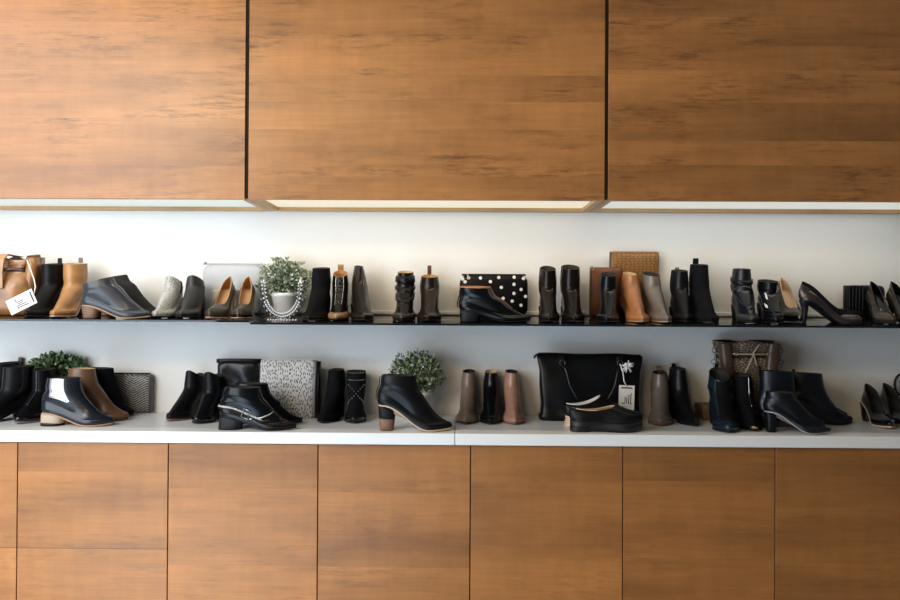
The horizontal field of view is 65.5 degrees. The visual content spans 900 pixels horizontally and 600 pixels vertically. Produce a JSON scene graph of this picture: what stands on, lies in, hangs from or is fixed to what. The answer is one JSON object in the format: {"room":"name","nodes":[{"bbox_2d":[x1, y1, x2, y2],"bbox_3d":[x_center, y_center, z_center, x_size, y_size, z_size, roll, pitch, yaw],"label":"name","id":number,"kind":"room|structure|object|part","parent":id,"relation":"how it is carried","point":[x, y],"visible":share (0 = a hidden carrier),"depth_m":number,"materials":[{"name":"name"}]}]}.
{"room":"shoe store","nodes":[
{"label":"shoe store","id":0,"kind":"room"},
{"bbox_2d":[0,210,899,421],"bbox_3d":[0.030,-0.258,2.752,5.500,3.000,0.100,0,0,1],"label":"wall","id":1,"kind":"structure","parent":0,"point":[827,252],"depth_m":2.70,"materials":[{"name":"paint"}]},
{"bbox_2d":[0,313,269,321],"bbox_3d":[-1.705,0.059,2.562,2.037,0.026,0.309,0,0,1],"label":"glass shelf","id":2,"kind":"object","parent":1,"relation":"attached to","point":[79,317],"visible":0.5,"depth_m":2.42,"materials":[{"name":"black glass"}]},
{"bbox_2d":[0,254,44,314],"bbox_3d":[-1.665,-0.058,2.612,0.295,0.229,0.172,0,0,2],"label":"handbag","id":3,"kind":"object","parent":2,"relation":"on","point":[16,278],"visible":0.77,"depth_m":2.56,"materials":[{"name":"leather"}]},
{"bbox_2d":[5,260,37,314],"bbox_3d":[-1.496,-0.046,2.477,0.107,0.201,0.082,0,0,20],"label":"tag","id":4,"kind":"object","parent":3,"relation":"hanging from","point":[26,299],"visible":1,"depth_m":2.46,"materials":[{"name":"paper"}]},
{"bbox_2d":[24,258,64,316],"bbox_3d":[-1.479,-0.050,2.557,0.086,0.220,0.233,0,0,-5],"label":"boot","id":5,"kind":"object","parent":2,"relation":"on","point":[47,296],"visible":0.69,"depth_m":2.56,"materials":[{"name":"leather"}]},
{"bbox_2d":[49,258,87,316],"bbox_3d":[-1.389,-0.050,2.550,0.085,0.223,0.233,0,0,-8],"label":"boot","id":6,"kind":"object","parent":2,"relation":"on","point":[69,304],"visible":0.84,"depth_m":2.55,"materials":[{"name":"leather"}]},
{"bbox_2d":[81,278,150,318],"bbox_3d":[-1.170,-0.006,2.459,0.243,0.144,0.084,0,0,0],"label":"boot","id":7,"kind":"object","parent":2,"relation":"on","point":[103,295],"visible":1,"depth_m":2.43,"materials":[{"name":"leather"}]},
{"bbox_2d":[99,275,155,315],"bbox_3d":[-1.181,-0.018,2.579,0.240,0.152,0.086,0,0,-4],"label":"boot","id":8,"kind":"object","parent":2,"relation":"on","point":[130,288],"visible":0.3,"depth_m":2.56,"materials":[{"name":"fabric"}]},
{"bbox_2d":[151,276,182,317],"bbox_3d":[-1.031,-0.013,2.549,0.080,0.152,0.218,0,0,-6],"label":"boot","id":9,"kind":"object","parent":2,"relation":"on","point":[170,301],"visible":0.94,"depth_m":2.54,"materials":[{"name":"leather"}]},
{"bbox_2d":[175,275,204,317],"bbox_3d":[-0.939,-0.014,2.548,0.084,0.155,0.218,0,0,0],"label":"boot","id":10,"kind":"object","parent":2,"relation":"on","point":[193,302],"visible":1,"depth_m":2.54,"materials":[{"name":"leather"}]},
{"bbox_2d":[205,276,235,317],"bbox_3d":[-0.821,-0.012,2.521,0.082,0.155,0.217,0,0,9],"label":"pump","id":11,"kind":"object","parent":2,"relation":"on","point":[221,307],"visible":1,"depth_m":2.53,"materials":[{"name":"leather"}]},
{"bbox_2d":[212,290,239,309],"bbox_3d":[-0.840,0.008,2.652,0.120,0.094,0.024,0,0,1],"label":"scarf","id":12,"kind":"object","parent":2,"relation":"on","point":[214,292],"visible":0.19,"depth_m":2.64,"materials":[{"name":"beige fabric"}]},
{"bbox_2d":[203,261,263,313],"bbox_3d":[-0.830,-0.048,2.682,0.235,0.201,0.024,0,-1,1],"label":"clutch bag","id":13,"kind":"object","parent":2,"relation":"on","point":[214,274],"visible":0.54,"depth_m":2.67,"materials":[{"name":"grey fabric"}]},
{"bbox_2d":[230,276,255,318],"bbox_3d":[-0.737,-0.012,2.520,0.081,0.155,0.219,0,0,-2],"label":"pump","id":14,"kind":"object","parent":2,"relation":"on","point":[244,307],"visible":1,"depth_m":2.52,"materials":[{"name":"leather"}]},
{"bbox_2d":[0,0,270,210],"bbox_3d":[-1.305,-0.845,2.552,1.245,1.000,0.334,0,0,1],"label":"upper cabinet","id":15,"kind":"object","parent":1,"relation":"attached to","point":[106,105],"visible":0.85,"depth_m":2.38,"materials":[{"name":"brown wood"}]},
{"bbox_2d":[0,199,255,206],"bbox_3d":[-1.310,-0.365,2.548,1.188,0.007,0.292,0,0,1],"label":"diffuser","id":16,"kind":"object","parent":15,"relation":"attached to","point":[3,202],"depth_m":2.60,"materials":[{"name":"white plastic"}]},
{"bbox_3d":[-1.309,-0.356,2.703,1.188,0.019,0.018,0,0,1],"label":"rail","id":17,"kind":"part","parent":15,"relation":"part of","materials":[{"name":"brown wood"}]},
{"bbox_3d":[-0.701,-0.843,2.556,0.026,0.996,0.313,0,0,1],"label":"panel","id":18,"kind":"part","parent":15,"relation":"part of","materials":[{"name":"brown wood"}]},
{"bbox_2d":[248,0,607,212],"bbox_3d":[-0.075,-0.838,2.539,1.221,1.000,0.334,0,0,1],"label":"upper cabinet","id":19,"kind":"object","parent":1,"relation":"attached to","point":[355,105],"visible":1,"depth_m":2.37,"materials":[{"name":"brown wood"}]},
{"bbox_3d":[-0.672,-0.843,2.556,0.026,0.996,0.313,0,0,1],"label":"panel","id":20,"kind":"part","parent":19,"relation":"part of","materials":[{"name":"brown wood"}]},
{"bbox_2d":[266,200,589,207],"bbox_3d":[-0.080,-0.358,2.535,1.164,0.007,0.292,0,0,1],"label":"diffuser","id":21,"kind":"object","parent":19,"relation":"attached to","point":[269,203],"depth_m":2.58,"materials":[{"name":"white plastic"}]},
{"bbox_3d":[-0.078,-0.349,2.691,1.164,0.019,0.018,0,0,1],"label":"rail","id":22,"kind":"part","parent":19,"relation":"part of","materials":[{"name":"brown wood"}]},
{"bbox_3d":[0.518,-0.836,2.543,0.026,0.996,0.313,0,0,1],"label":"panel","id":23,"kind":"part","parent":19,"relation":"part of","materials":[{"name":"brown wood"}]},
{"bbox_2d":[250,314,899,327],"bbox_3d":[1.046,0.079,2.533,3.460,0.031,0.309,0,0,1],"label":"glass shelf","id":24,"kind":"object","parent":1,"relation":"attached to","point":[446,320],"visible":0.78,"depth_m":2.42,"materials":[{"name":"black glass"}]},
{"bbox_2d":[260,277,304,321],"bbox_3d":[-0.582,-0.003,2.439,0.156,0.157,0.038,0,0,1],"label":"necklace","id":25,"kind":"object","parent":24,"relation":"on","point":[287,316],"visible":1,"depth_m":2.43,"materials":[{"name":"grey metal"}]},
{"bbox_3d":[-0.582,-0.001,2.435,0.139,0.118,0.012,0,4,1],"label":"frame","id":26,"kind":"part","parent":25,"relation":"part of","materials":[{"name":"grey metal"}]},
{"bbox_2d":[255,256,311,315],"bbox_3d":[-0.624,-0.052,2.636,0.222,0.229,0.133,0,0,-7],"label":"potted plant","id":27,"kind":"object","parent":24,"relation":"on","point":[284,295],"visible":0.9,"depth_m":2.60,"materials":[{"name":"green plant"}]},
{"bbox_3d":[-0.619,0.015,2.638,0.114,0.090,0.114,0,4,1],"label":"pot","id":28,"kind":"part","parent":27,"relation":"part of","materials":[{"name":"white ceramic"}]},
{"bbox_3d":[-0.627,-0.087,2.636,0.186,0.132,0.095,0,4,1],"label":"stem","id":29,"kind":"part","parent":27,"relation":"part of","materials":[{"name":"green plant"}]},
{"bbox_2d":[302,267,330,320],"bbox_3d":[-0.477,-0.025,2.529,0.086,0.197,0.233,0,0,9],"label":"boot","id":30,"kind":"object","parent":24,"relation":"on","point":[318,308],"visible":0.98,"depth_m":2.53,"materials":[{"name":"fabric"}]},
{"bbox_3d":[-0.485,0.060,2.451,0.083,0.012,0.077,0,0,4],"label":"toe trim","id":31,"kind":"part","parent":30,"relation":"part of","materials":[{"name":"leather"}]},
{"bbox_2d":[328,264,348,319],"bbox_3d":[-0.405,-0.031,2.544,0.078,0.207,0.232,0,0,-10],"label":"boot","id":32,"kind":"object","parent":24,"relation":"on","point":[339,308],"visible":1,"depth_m":2.53,"materials":[{"name":"leather"}]},
{"bbox_2d":[351,265,373,320],"bbox_3d":[-0.319,-0.029,2.544,0.080,0.204,0.237,0,0,-9],"label":"boot","id":33,"kind":"object","parent":24,"relation":"on","point":[360,302],"visible":1,"depth_m":2.53,"materials":[{"name":"leather"}]},
{"bbox_3d":[-0.300,-0.038,2.528,0.028,0.160,0.172,-1,4,-13],"label":"panel","id":34,"kind":"part","parent":33,"relation":"part of","materials":[{"name":"leather"}]},
{"bbox_2d":[392,271,415,320],"bbox_3d":[-0.166,-0.019,2.534,0.085,0.185,0.229,0,0,-4],"label":"boot","id":35,"kind":"object","parent":24,"relation":"on","point":[405,286],"visible":1,"depth_m":2.52,"materials":[{"name":"leather"}]},
{"bbox_2d":[417,265,440,320],"bbox_3d":[-0.072,-0.028,2.534,0.092,0.205,0.227,0,0,6],"label":"boot","id":36,"kind":"object","parent":24,"relation":"on","point":[429,284],"visible":1,"depth_m":2.52,"materials":[{"name":"leather"}]},
{"bbox_2d":[457,286,530,322],"bbox_3d":[0.154,0.015,2.452,0.259,0.129,0.079,0,0,-4],"label":"boot","id":37,"kind":"object","parent":24,"relation":"on","point":[475,302],"visible":1,"depth_m":2.42,"materials":[{"name":"leather"}]},
{"bbox_3d":[0.240,0.044,2.452,0.071,0.027,0.027,0,4,1],"label":"vamp panel","id":38,"kind":"part","parent":37,"relation":"part of","materials":[{"name":"leather"}]},
{"bbox_2d":[460,274,527,314],"bbox_3d":[0.165,-0.018,2.652,0.258,0.162,0.035,0,0,-1],"label":"clutch bag","id":39,"kind":"object","parent":24,"relation":"on","point":[511,288],"visible":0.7,"depth_m":2.64,"materials":[{"name":"leather"}]},
{"bbox_2d":[538,266,559,321],"bbox_3d":[0.357,-0.026,2.529,0.077,0.206,0.227,0,0,8],"label":"boot","id":40,"kind":"object","parent":24,"relation":"on","point":[547,283],"visible":1,"depth_m":2.53,"materials":[{"name":"leather"}]},
{"bbox_2d":[560,264,584,321],"bbox_3d":[0.442,-0.028,2.528,0.085,0.211,0.227,0,0,8],"label":"boot","id":41,"kind":"object","parent":24,"relation":"on","point":[571,311],"visible":1,"depth_m":2.53,"materials":[{"name":"leather"}]},
{"bbox_2d":[589,266,620,316],"bbox_3d":[0.584,-0.032,2.639,0.122,0.194,0.027,0,0,3],"label":"pouch","id":42,"kind":"object","parent":24,"relation":"on","point":[594,272],"visible":0.55,"depth_m":2.63,"materials":[{"name":"leather"}]},
{"bbox_2d":[596,272,618,322],"bbox_3d":[0.568,-0.013,2.506,0.081,0.184,0.212,0,0,18],"label":"boot","id":43,"kind":"object","parent":24,"relation":"on","point":[608,283],"visible":1,"depth_m":2.49,"materials":[{"name":"leather"}]},
{"bbox_2d":[609,251,658,316],"bbox_3d":[0.700,-0.061,2.668,0.189,0.248,0.032,0,0,2],"label":"clutch bag","id":44,"kind":"object","parent":24,"relation":"on","point":[637,263],"visible":0.38,"depth_m":2.65,"materials":[{"name":"wicker"}]},
{"bbox_2d":[620,272,648,321],"bbox_3d":[0.669,-0.014,2.528,0.086,0.186,0.230,0,0,6],"label":"boot","id":45,"kind":"object","parent":24,"relation":"on","point":[631,303],"visible":1,"depth_m":2.52,"materials":[{"name":"leather"}]},
{"bbox_2d":[641,272,671,321],"bbox_3d":[0.744,-0.014,2.527,0.076,0.186,0.231,0,0,-8],"label":"boot","id":46,"kind":"object","parent":24,"relation":"on","point":[654,304],"visible":0.94,"depth_m":2.53,"materials":[{"name":"leather"}]},
{"bbox_2d":[669,267,693,321],"bbox_3d":[0.840,-0.023,2.535,0.075,0.202,0.213,0,0,12],"label":"boot","id":47,"kind":"object","parent":24,"relation":"on","point":[679,309],"visible":1,"depth_m":2.54,"materials":[{"name":"leather"}]},
{"bbox_2d":[689,258,718,322],"bbox_3d":[0.918,-0.039,2.527,0.085,0.238,0.236,0,0,10],"label":"boot","id":48,"kind":"object","parent":24,"relation":"on","point":[701,305],"visible":0.95,"depth_m":2.54,"materials":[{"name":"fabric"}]},
{"bbox_2d":[730,268,759,322],"bbox_3d":[1.062,-0.019,2.517,0.081,0.200,0.223,0,0,12],"label":"boot","id":49,"kind":"object","parent":24,"relation":"on","point":[743,302],"visible":1,"depth_m":2.52,"materials":[{"name":"leather"}]},
{"bbox_2d":[757,279,784,323],"bbox_3d":[1.143,0.003,2.493,0.076,0.159,0.196,0,0,14],"label":"bootie","id":50,"kind":"object","parent":24,"relation":"on","point":[768,308],"visible":1,"depth_m":2.49,"materials":[{"name":"leather"}]},
{"bbox_2d":[778,277,806,321],"bbox_3d":[1.246,-0.004,2.554,0.081,0.166,0.209,0,0,12],"label":"pump","id":51,"kind":"object","parent":24,"relation":"on","point":[789,307],"visible":0.73,"depth_m":2.57,"materials":[{"name":"leather"}]},
{"bbox_2d":[798,285,861,325],"bbox_3d":[1.310,0.017,2.417,0.216,0.140,0.073,0,0,5],"label":"pump","id":52,"kind":"object","parent":24,"relation":"on","point":[807,298],"visible":1,"depth_m":2.39,"materials":[{"name":"leather"}]},
{"bbox_2d":[801,281,864,318],"bbox_3d":[1.422,0.003,2.608,0.231,0.144,0.079,0,0,10],"label":"pump","id":53,"kind":"object","parent":24,"relation":"on","point":[838,311],"visible":0.51,"depth_m":2.58,"materials":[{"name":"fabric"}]},
{"bbox_2d":[843,285,884,317],"bbox_3d":[1.567,0.007,2.647,0.150,0.125,0.045,0,1,1],"label":"wallet","id":54,"kind":"object","parent":24,"relation":"on","point":[853,295],"visible":0.48,"depth_m":2.63,"materials":[{"name":"leather"}]},
{"bbox_2d":[865,281,896,323],"bbox_3d":[1.549,0.006,2.509,0.071,0.155,0.230,0,0,17],"label":"pump","id":55,"kind":"object","parent":24,"relation":"on","point":[879,311],"visible":1,"depth_m":2.53,"materials":[{"name":"leather"}]},
{"bbox_2d":[885,281,899,322],"bbox_3d":[1.635,0.006,2.514,0.071,0.156,0.230,0,0,14],"label":"pump","id":56,"kind":"object","parent":24,"relation":"on","point":[893,293],"visible":0.86,"depth_m":2.57,"materials":[{"name":"leather"}]},
{"bbox_2d":[297,310,894,316],"bbox_3d":[1.048,0.055,2.685,3.459,0.014,0.008,0,0,1],"label":"trim","id":57,"kind":"structure","parent":1,"relation":"attached to","point":[301,311],"depth_m":2.69,"materials":[{"name":"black metal"}]},
{"bbox_2d":[589,0,899,213],"bbox_3d":[1.142,-0.831,2.526,1.216,1.000,0.334,0,0,1],"label":"upper cabinet","id":58,"kind":"object","parent":1,"relation":"attached to","point":[715,106],"visible":0.91,"depth_m":2.36,"materials":[{"name":"brown wood"}]},
{"bbox_3d":[0.547,-0.836,2.543,0.026,0.996,0.313,0,0,1],"label":"panel","id":59,"kind":"part","parent":58,"relation":"part of","materials":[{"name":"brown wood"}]},
{"bbox_3d":[1.138,-0.343,2.678,1.158,0.019,0.018,0,0,1],"label":"rail","id":60,"kind":"part","parent":58,"relation":"part of","materials":[{"name":"brown wood"}]},
{"bbox_2d":[602,201,899,209],"bbox_3d":[1.137,-0.352,2.523,1.158,0.007,0.292,0,0,1],"label":"diffuser","id":61,"kind":"object","parent":58,"relation":"attached to","point":[608,205],"depth_m":2.58,"materials":[{"name":"white plastic"}]},
{"bbox_3d":[-0.012,1.249,-0.459,5.500,0.060,6.300,0,0,1],"label":"floor","id":62,"kind":"structure","parent":0,"visible":0},
{"bbox_2d":[0,442,17,599],"bbox_3d":[-1.692,0.850,2.520,0.507,0.760,0.380,0,0,1],"label":"base cabinet","id":63,"kind":"object","parent":62,"relation":"on","point":[8,450],"visible":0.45,"depth_m":2.33,"materials":[{"name":"brown wood"}]},
{"bbox_2d":[17,442,168,599],"bbox_3d":[-1.187,0.853,2.514,0.503,0.760,0.380,0,0,1],"label":"base cabinet","id":64,"kind":"object","parent":62,"relation":"on","point":[93,516],"visible":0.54,"depth_m":2.33,"materials":[{"name":"brown wood"}]},
{"bbox_2d":[0,412,454,444],"bbox_3d":[-1.354,0.451,2.511,2.744,0.038,0.399,0,0,1],"label":"countertop","id":65,"kind":"structure","parent":64,"relation":"on","point":[148,427],"depth_m":2.31,"materials":[{"name":"white laminate"}]},
{"bbox_2d":[0,357,22,389],"bbox_3d":[-1.720,0.325,2.600,0.084,0.211,0.252,0,0,31],"label":"boot","id":66,"kind":"object","parent":65,"relation":"on","point":[20,359],"visible":0.12,"depth_m":2.64,"materials":[{"name":"leather"}]},
{"bbox_2d":[0,365,33,419],"bbox_3d":[-1.610,0.335,2.499,0.084,0.191,0.252,0,0,31],"label":"boot","id":67,"kind":"object","parent":65,"relation":"on","point":[16,387],"visible":0.78,"depth_m":2.52,"materials":[{"name":"leather"}]},
{"bbox_2d":[14,367,55,422],"bbox_3d":[-1.497,0.342,2.529,0.085,0.179,0.223,0,0,-2],"label":"boot","id":68,"kind":"object","parent":65,"relation":"on","point":[31,411],"visible":0.63,"depth_m":2.51,"materials":[{"name":"leather"}]},
{"bbox_2d":[25,350,85,376],"bbox_3d":[-1.503,0.311,2.676,0.257,0.243,0.088,0,0,1],"label":"potted plant","id":69,"kind":"object","parent":65,"relation":"on","point":[62,367],"visible":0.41,"depth_m":2.66,"materials":[{"name":"green plant"}]},
{"bbox_2d":[40,377,113,426],"bbox_3d":[-1.284,0.350,2.419,0.249,0.164,0.084,0,0,1],"label":"boot","id":70,"kind":"object","parent":65,"relation":"on","point":[64,399],"visible":1,"depth_m":2.39,"materials":[{"name":"leather"}]},
{"bbox_2d":[67,367,128,420],"bbox_3d":[-1.277,0.339,2.529,0.237,0.187,0.084,0,0,1],"label":"boot","id":71,"kind":"object","parent":65,"relation":"on","point":[94,392],"visible":0.46,"depth_m":2.50,"materials":[{"name":"leather"}]},
{"bbox_2d":[87,367,133,415],"bbox_3d":[-1.284,0.343,2.616,0.207,0.181,0.084,0,0,1],"label":"boot","id":72,"kind":"object","parent":65,"relation":"on","point":[105,375],"visible":0.38,"depth_m":2.60,"materials":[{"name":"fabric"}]},
{"bbox_2d":[114,372,153,412],"bbox_3d":[-1.260,0.356,2.691,0.235,0.154,0.033,0,0,1],"label":"clutch bag","id":73,"kind":"object","parent":65,"relation":"on","point":[137,389],"visible":0.47,"depth_m":2.68,"materials":[{"name":"leather"}]},
{"bbox_2d":[166,370,203,419],"bbox_3d":[-0.980,0.348,2.599,0.084,0.173,0.217,0,0,11],"label":"boot","id":74,"kind":"object","parent":65,"relation":"on","point":[186,405],"visible":0.81,"depth_m":2.59,"materials":[{"name":"leather"}]},
{"bbox_2d":[191,372,222,422],"bbox_3d":[-0.875,0.347,2.530,0.079,0.176,0.188,0,0,4],"label":"boot","id":75,"kind":"object","parent":65,"relation":"on","point":[207,411],"visible":0.94,"depth_m":2.53,"materials":[{"name":"leather"}]},
{"bbox_2d":[216,358,260,397],"bbox_3d":[-0.804,0.330,2.648,0.169,0.212,0.086,0,0,1],"label":"handbag","id":76,"kind":"object","parent":65,"relation":"on","point":[232,370],"visible":0.6,"depth_m":2.63,"materials":[{"name":"leather"}]},
{"bbox_2d":[218,386,295,430],"bbox_3d":[-0.649,0.364,2.363,0.269,0.143,0.086,0,0,3],"label":"boot","id":77,"kind":"object","parent":65,"relation":"on","point":[239,405],"visible":1,"depth_m":2.33,"materials":[{"name":"leather"}]},
{"bbox_3d":[-0.548,0.407,2.356,0.060,0.020,0.022,0,0,3],"label":"vamp panel","id":78,"kind":"part","parent":77,"relation":"part of","materials":[{"name":"leather"}]},
{"bbox_2d":[234,382,302,422],"bbox_3d":[-0.651,0.364,2.477,0.265,0.143,0.080,0,0,3],"label":"boot","id":79,"kind":"object","parent":65,"relation":"on","point":[273,402],"visible":0.41,"depth_m":2.46,"materials":[{"name":"leather"}]},
{"bbox_2d":[260,359,321,418],"bbox_3d":[-0.596,0.329,2.619,0.224,0.215,0.085,0,0,1],"label":"handbag","id":80,"kind":"object","parent":65,"relation":"on","point":[296,383],"visible":0.8,"depth_m":2.59,"materials":[{"name":"leather"}]},
{"bbox_2d":[317,368,344,421],"bbox_3d":[-0.434,0.348,2.579,0.078,0.179,0.226,0,0,7],"label":"boot","id":81,"kind":"object","parent":65,"relation":"on","point":[333,407],"visible":1,"depth_m":2.58,"materials":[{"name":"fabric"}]},
{"bbox_2d":[344,370,365,421],"bbox_3d":[-0.345,0.351,2.571,0.078,0.174,0.213,0,0,-6],"label":"boot","id":82,"kind":"object","parent":65,"relation":"on","point":[356,379],"visible":1,"depth_m":2.57,"materials":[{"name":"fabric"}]},
{"bbox_2d":[376,374,451,431],"bbox_3d":[-0.121,0.345,2.362,0.260,0.186,0.084,0,0,2],"label":"boot","id":83,"kind":"object","parent":65,"relation":"on","point":[400,395],"visible":1,"depth_m":2.33,"materials":[{"name":"leather"}]},
{"bbox_2d":[383,348,445,404],"bbox_3d":[-0.134,0.310,2.611,0.240,0.259,0.169,0,0,1],"label":"potted plant","id":84,"kind":"object","parent":65,"relation":"on","point":[433,366],"visible":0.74,"depth_m":2.59,"materials":[{"name":"green plant"}]},
{"bbox_3d":[-0.134,0.277,2.610,0.184,0.150,0.126,0,0,1],"label":"stem","id":85,"kind":"part","parent":84,"relation":"part of","materials":[{"name":"green plant"}]},
{"bbox_3d":[-0.119,0.391,2.614,0.104,0.098,0.104,0,0,1],"label":"pot","id":86,"kind":"part","parent":84,"relation":"part of","materials":[{"name":"white ceramic"}]},
{"bbox_2d":[168,443,318,599],"bbox_3d":[-0.686,0.856,2.509,0.497,0.760,0.380,0,0,1],"label":"base cabinet","id":87,"kind":"object","parent":62,"relation":"on","point":[243,518],"visible":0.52,"depth_m":2.32,"materials":[{"name":"brown wood"}]},
{"bbox_2d":[318,444,469,599],"bbox_3d":[-0.185,0.859,2.504,0.504,0.760,0.380,0,0,1],"label":"base cabinet","id":88,"kind":"object","parent":62,"relation":"on","point":[394,520],"visible":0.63,"depth_m":2.31,"materials":[{"name":"brown wood"}]},
{"bbox_2d":[470,445,621,599],"bbox_3d":[0.319,0.861,2.499,0.502,0.760,0.380,0,0,1],"label":"base cabinet","id":89,"kind":"object","parent":62,"relation":"on","point":[546,521],"visible":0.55,"depth_m":2.31,"materials":[{"name":"brown wood"}]},
{"bbox_2d":[455,415,899,448],"bbox_3d":[1.396,0.467,2.482,2.754,0.038,0.399,0,0,1],"label":"countertop","id":90,"kind":"structure","parent":89,"relation":"on","point":[534,431],"depth_m":2.29,"materials":[{"name":"white laminate"}]},
{"bbox_2d":[456,369,477,422],"bbox_3d":[0.066,0.352,2.572,0.080,0.178,0.227,0,0,5],"label":"boot","id":91,"kind":"object","parent":90,"relation":"on","point":[467,413],"visible":1,"depth_m":2.56,"materials":[{"name":"leather"}]},
{"bbox_2d":[480,369,501,423],"bbox_3d":[0.151,0.352,2.571,0.080,0.178,0.227,0,0,4],"label":"boot","id":92,"kind":"object","parent":90,"relation":"on","point":[491,414],"visible":1,"depth_m":2.56,"materials":[{"name":"leather"}]},
{"bbox_2d":[503,369,524,423],"bbox_3d":[0.232,0.352,2.571,0.080,0.178,0.227,0,0,0],"label":"boot","id":93,"kind":"object","parent":90,"relation":"on","point":[513,414],"visible":1,"depth_m":2.56,"materials":[{"name":"leather"}]},
{"bbox_2d":[533,352,641,420],"bbox_3d":[0.509,0.319,2.582,0.404,0.248,0.133,0,0,1],"label":"tote bag","id":94,"kind":"object","parent":90,"relation":"on","point":[564,378],"visible":0.84,"depth_m":2.56,"materials":[{"name":"leather"}]},
{"bbox_3d":[0.515,0.308,2.538,0.220,0.149,0.044,0,0,1],"label":"handle","id":95,"kind":"part","parent":94,"relation":"part of","materials":[{"name":"metal"}]},
{"bbox_2d":[619,360,634,409],"bbox_3d":[0.636,0.312,2.521,0.058,0.189,0.036,0,0,9],"label":"tag","id":96,"kind":"object","parent":94,"relation":"hanging from","point":[626,392],"visible":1,"depth_m":2.52,"materials":[{"name":"paper"}]},
{"bbox_2d":[564,395,624,426],"bbox_3d":[0.525,0.388,2.459,0.250,0.108,0.089,0,0,1],"label":"loafer","id":97,"kind":"object","parent":90,"relation":"on","point":[598,401],"visible":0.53,"depth_m":2.44,"materials":[{"name":"leather"}]},
{"bbox_2d":[569,405,642,432],"bbox_3d":[0.526,0.398,2.366,0.248,0.087,0.093,0,0,1],"label":"loafer","id":98,"kind":"object","parent":90,"relation":"on","point":[612,418],"visible":1,"depth_m":2.33,"materials":[{"name":"leather"}]},
{"bbox_2d":[648,366,672,424],"bbox_3d":[0.769,0.347,2.561,0.086,0.194,0.227,0,0,16],"label":"boot","id":99,"kind":"object","parent":90,"relation":"on","point":[660,414],"visible":1,"depth_m":2.55,"materials":[{"name":"leather"}]},
{"bbox_2d":[669,363,699,425],"bbox_3d":[0.858,0.343,2.559,0.078,0.204,0.237,0,0,-1],"label":"boot","id":100,"kind":"object","parent":90,"relation":"on","point":[681,409],"visible":0.96,"depth_m":2.58,"materials":[{"name":"leather"}]},
{"bbox_2d":[695,402,709,419],"bbox_3d":[0.967,0.418,2.632,0.063,0.055,0.093,0,0,1],"label":"box","id":101,"kind":"object","parent":90,"relation":"on","point":[701,408],"visible":0.47,"depth_m":2.61,"materials":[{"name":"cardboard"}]},
{"bbox_3d":[0.967,0.400,2.632,0.063,0.019,0.093,0,0,1],"label":"lid","id":102,"kind":"part","parent":101,"relation":"part of","materials":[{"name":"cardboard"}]},
{"bbox_2d":[707,363,740,431],"bbox_3d":[0.953,0.337,2.439,0.093,0.214,0.238,0,0,10],"label":"boot","id":103,"kind":"object","parent":90,"relation":"on","point":[721,410],"visible":1,"depth_m":2.44,"materials":[{"name":"leather"}]},
{"bbox_2d":[732,372,761,429],"bbox_3d":[1.042,0.354,2.459,0.078,0.183,0.208,0,0,7],"label":"boot","id":104,"kind":"object","parent":90,"relation":"on","point":[742,388],"visible":0.92,"depth_m":2.46,"materials":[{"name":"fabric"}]},
{"bbox_2d":[711,339,783,415],"bbox_3d":[1.107,0.298,2.619,0.268,0.296,0.135,0,0,1],"label":"bag","id":105,"kind":"object","parent":90,"relation":"on","point":[732,356],"visible":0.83,"depth_m":2.58,"materials":[{"name":"leather"}]},
{"bbox_3d":[0.988,0.209,2.606,0.030,0.090,0.011,0,0,1],"label":"chain","id":106,"kind":"part","parent":105,"relation":"part of","materials":[{"name":"metal"}]},
{"bbox_3d":[1.226,0.210,2.604,0.030,0.090,0.011,0,0,1],"label":"chain","id":107,"kind":"part","parent":105,"relation":"part of","materials":[{"name":"metal"}]},
{"bbox_2d":[757,366,824,427],"bbox_3d":[1.193,0.339,2.453,0.227,0.214,0.084,0,0,7],"label":"boot","id":108,"kind":"object","parent":90,"relation":"on","point":[778,380],"visible":0.46,"depth_m":2.43,"materials":[{"name":"leather"}]},
{"bbox_2d":[763,390,830,434],"bbox_3d":[1.163,0.377,2.350,0.210,0.137,0.078,0,0,15],"label":"bootie","id":109,"kind":"object","parent":90,"relation":"on","point":[783,405],"visible":1,"depth_m":2.33,"materials":[{"name":"leather"}]},
{"bbox_2d":[794,372,852,424],"bbox_3d":[1.337,0.356,2.539,0.237,0.183,0.084,0,0,4],"label":"boot","id":110,"kind":"object","parent":90,"relation":"on","point":[811,393],"visible":0.58,"depth_m":2.51,"materials":[{"name":"leather"}]},
{"bbox_2d":[860,383,895,427],"bbox_3d":[1.544,0.380,2.522,0.078,0.137,0.227,0,0,11],"label":"pump","id":111,"kind":"object","parent":90,"relation":"on","point":[873,411],"visible":1,"depth_m":2.55,"materials":[{"name":"leather"}]},
{"bbox_2d":[880,383,899,425],"bbox_3d":[1.631,0.381,2.547,0.078,0.137,0.227,0,0,9],"label":"pump","id":112,"kind":"object","parent":90,"relation":"on","point":[890,399],"visible":0.77,"depth_m":2.59,"materials":[{"name":"leather"}]},
{"bbox_2d":[893,374,899,395],"bbox_3d":[1.721,0.364,2.665,0.060,0.172,0.028,0,0,9],"label":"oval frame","id":113,"kind":"object","parent":90,"relation":"on","point":[896,384],"visible":0.83,"depth_m":2.67,"materials":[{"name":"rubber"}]},
{"bbox_2d":[622,446,774,599],"bbox_3d":[0.820,0.864,2.493,0.499,0.760,0.380,0,0,1],"label":"base cabinet","id":114,"kind":"object","parent":62,"relation":"on","point":[698,522],"visible":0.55,"depth_m":2.31,"materials":[{"name":"brown wood"}]},
{"bbox_2d":[774,448,899,599],"bbox_3d":[1.320,0.867,2.488,0.498,0.760,0.380,0,0,1],"label":"base cabinet","id":115,"kind":"object","parent":62,"relation":"on","point":[837,517],"visible":0.52,"depth_m":2.30,"materials":[{"name":"brown wood"}]}
]}

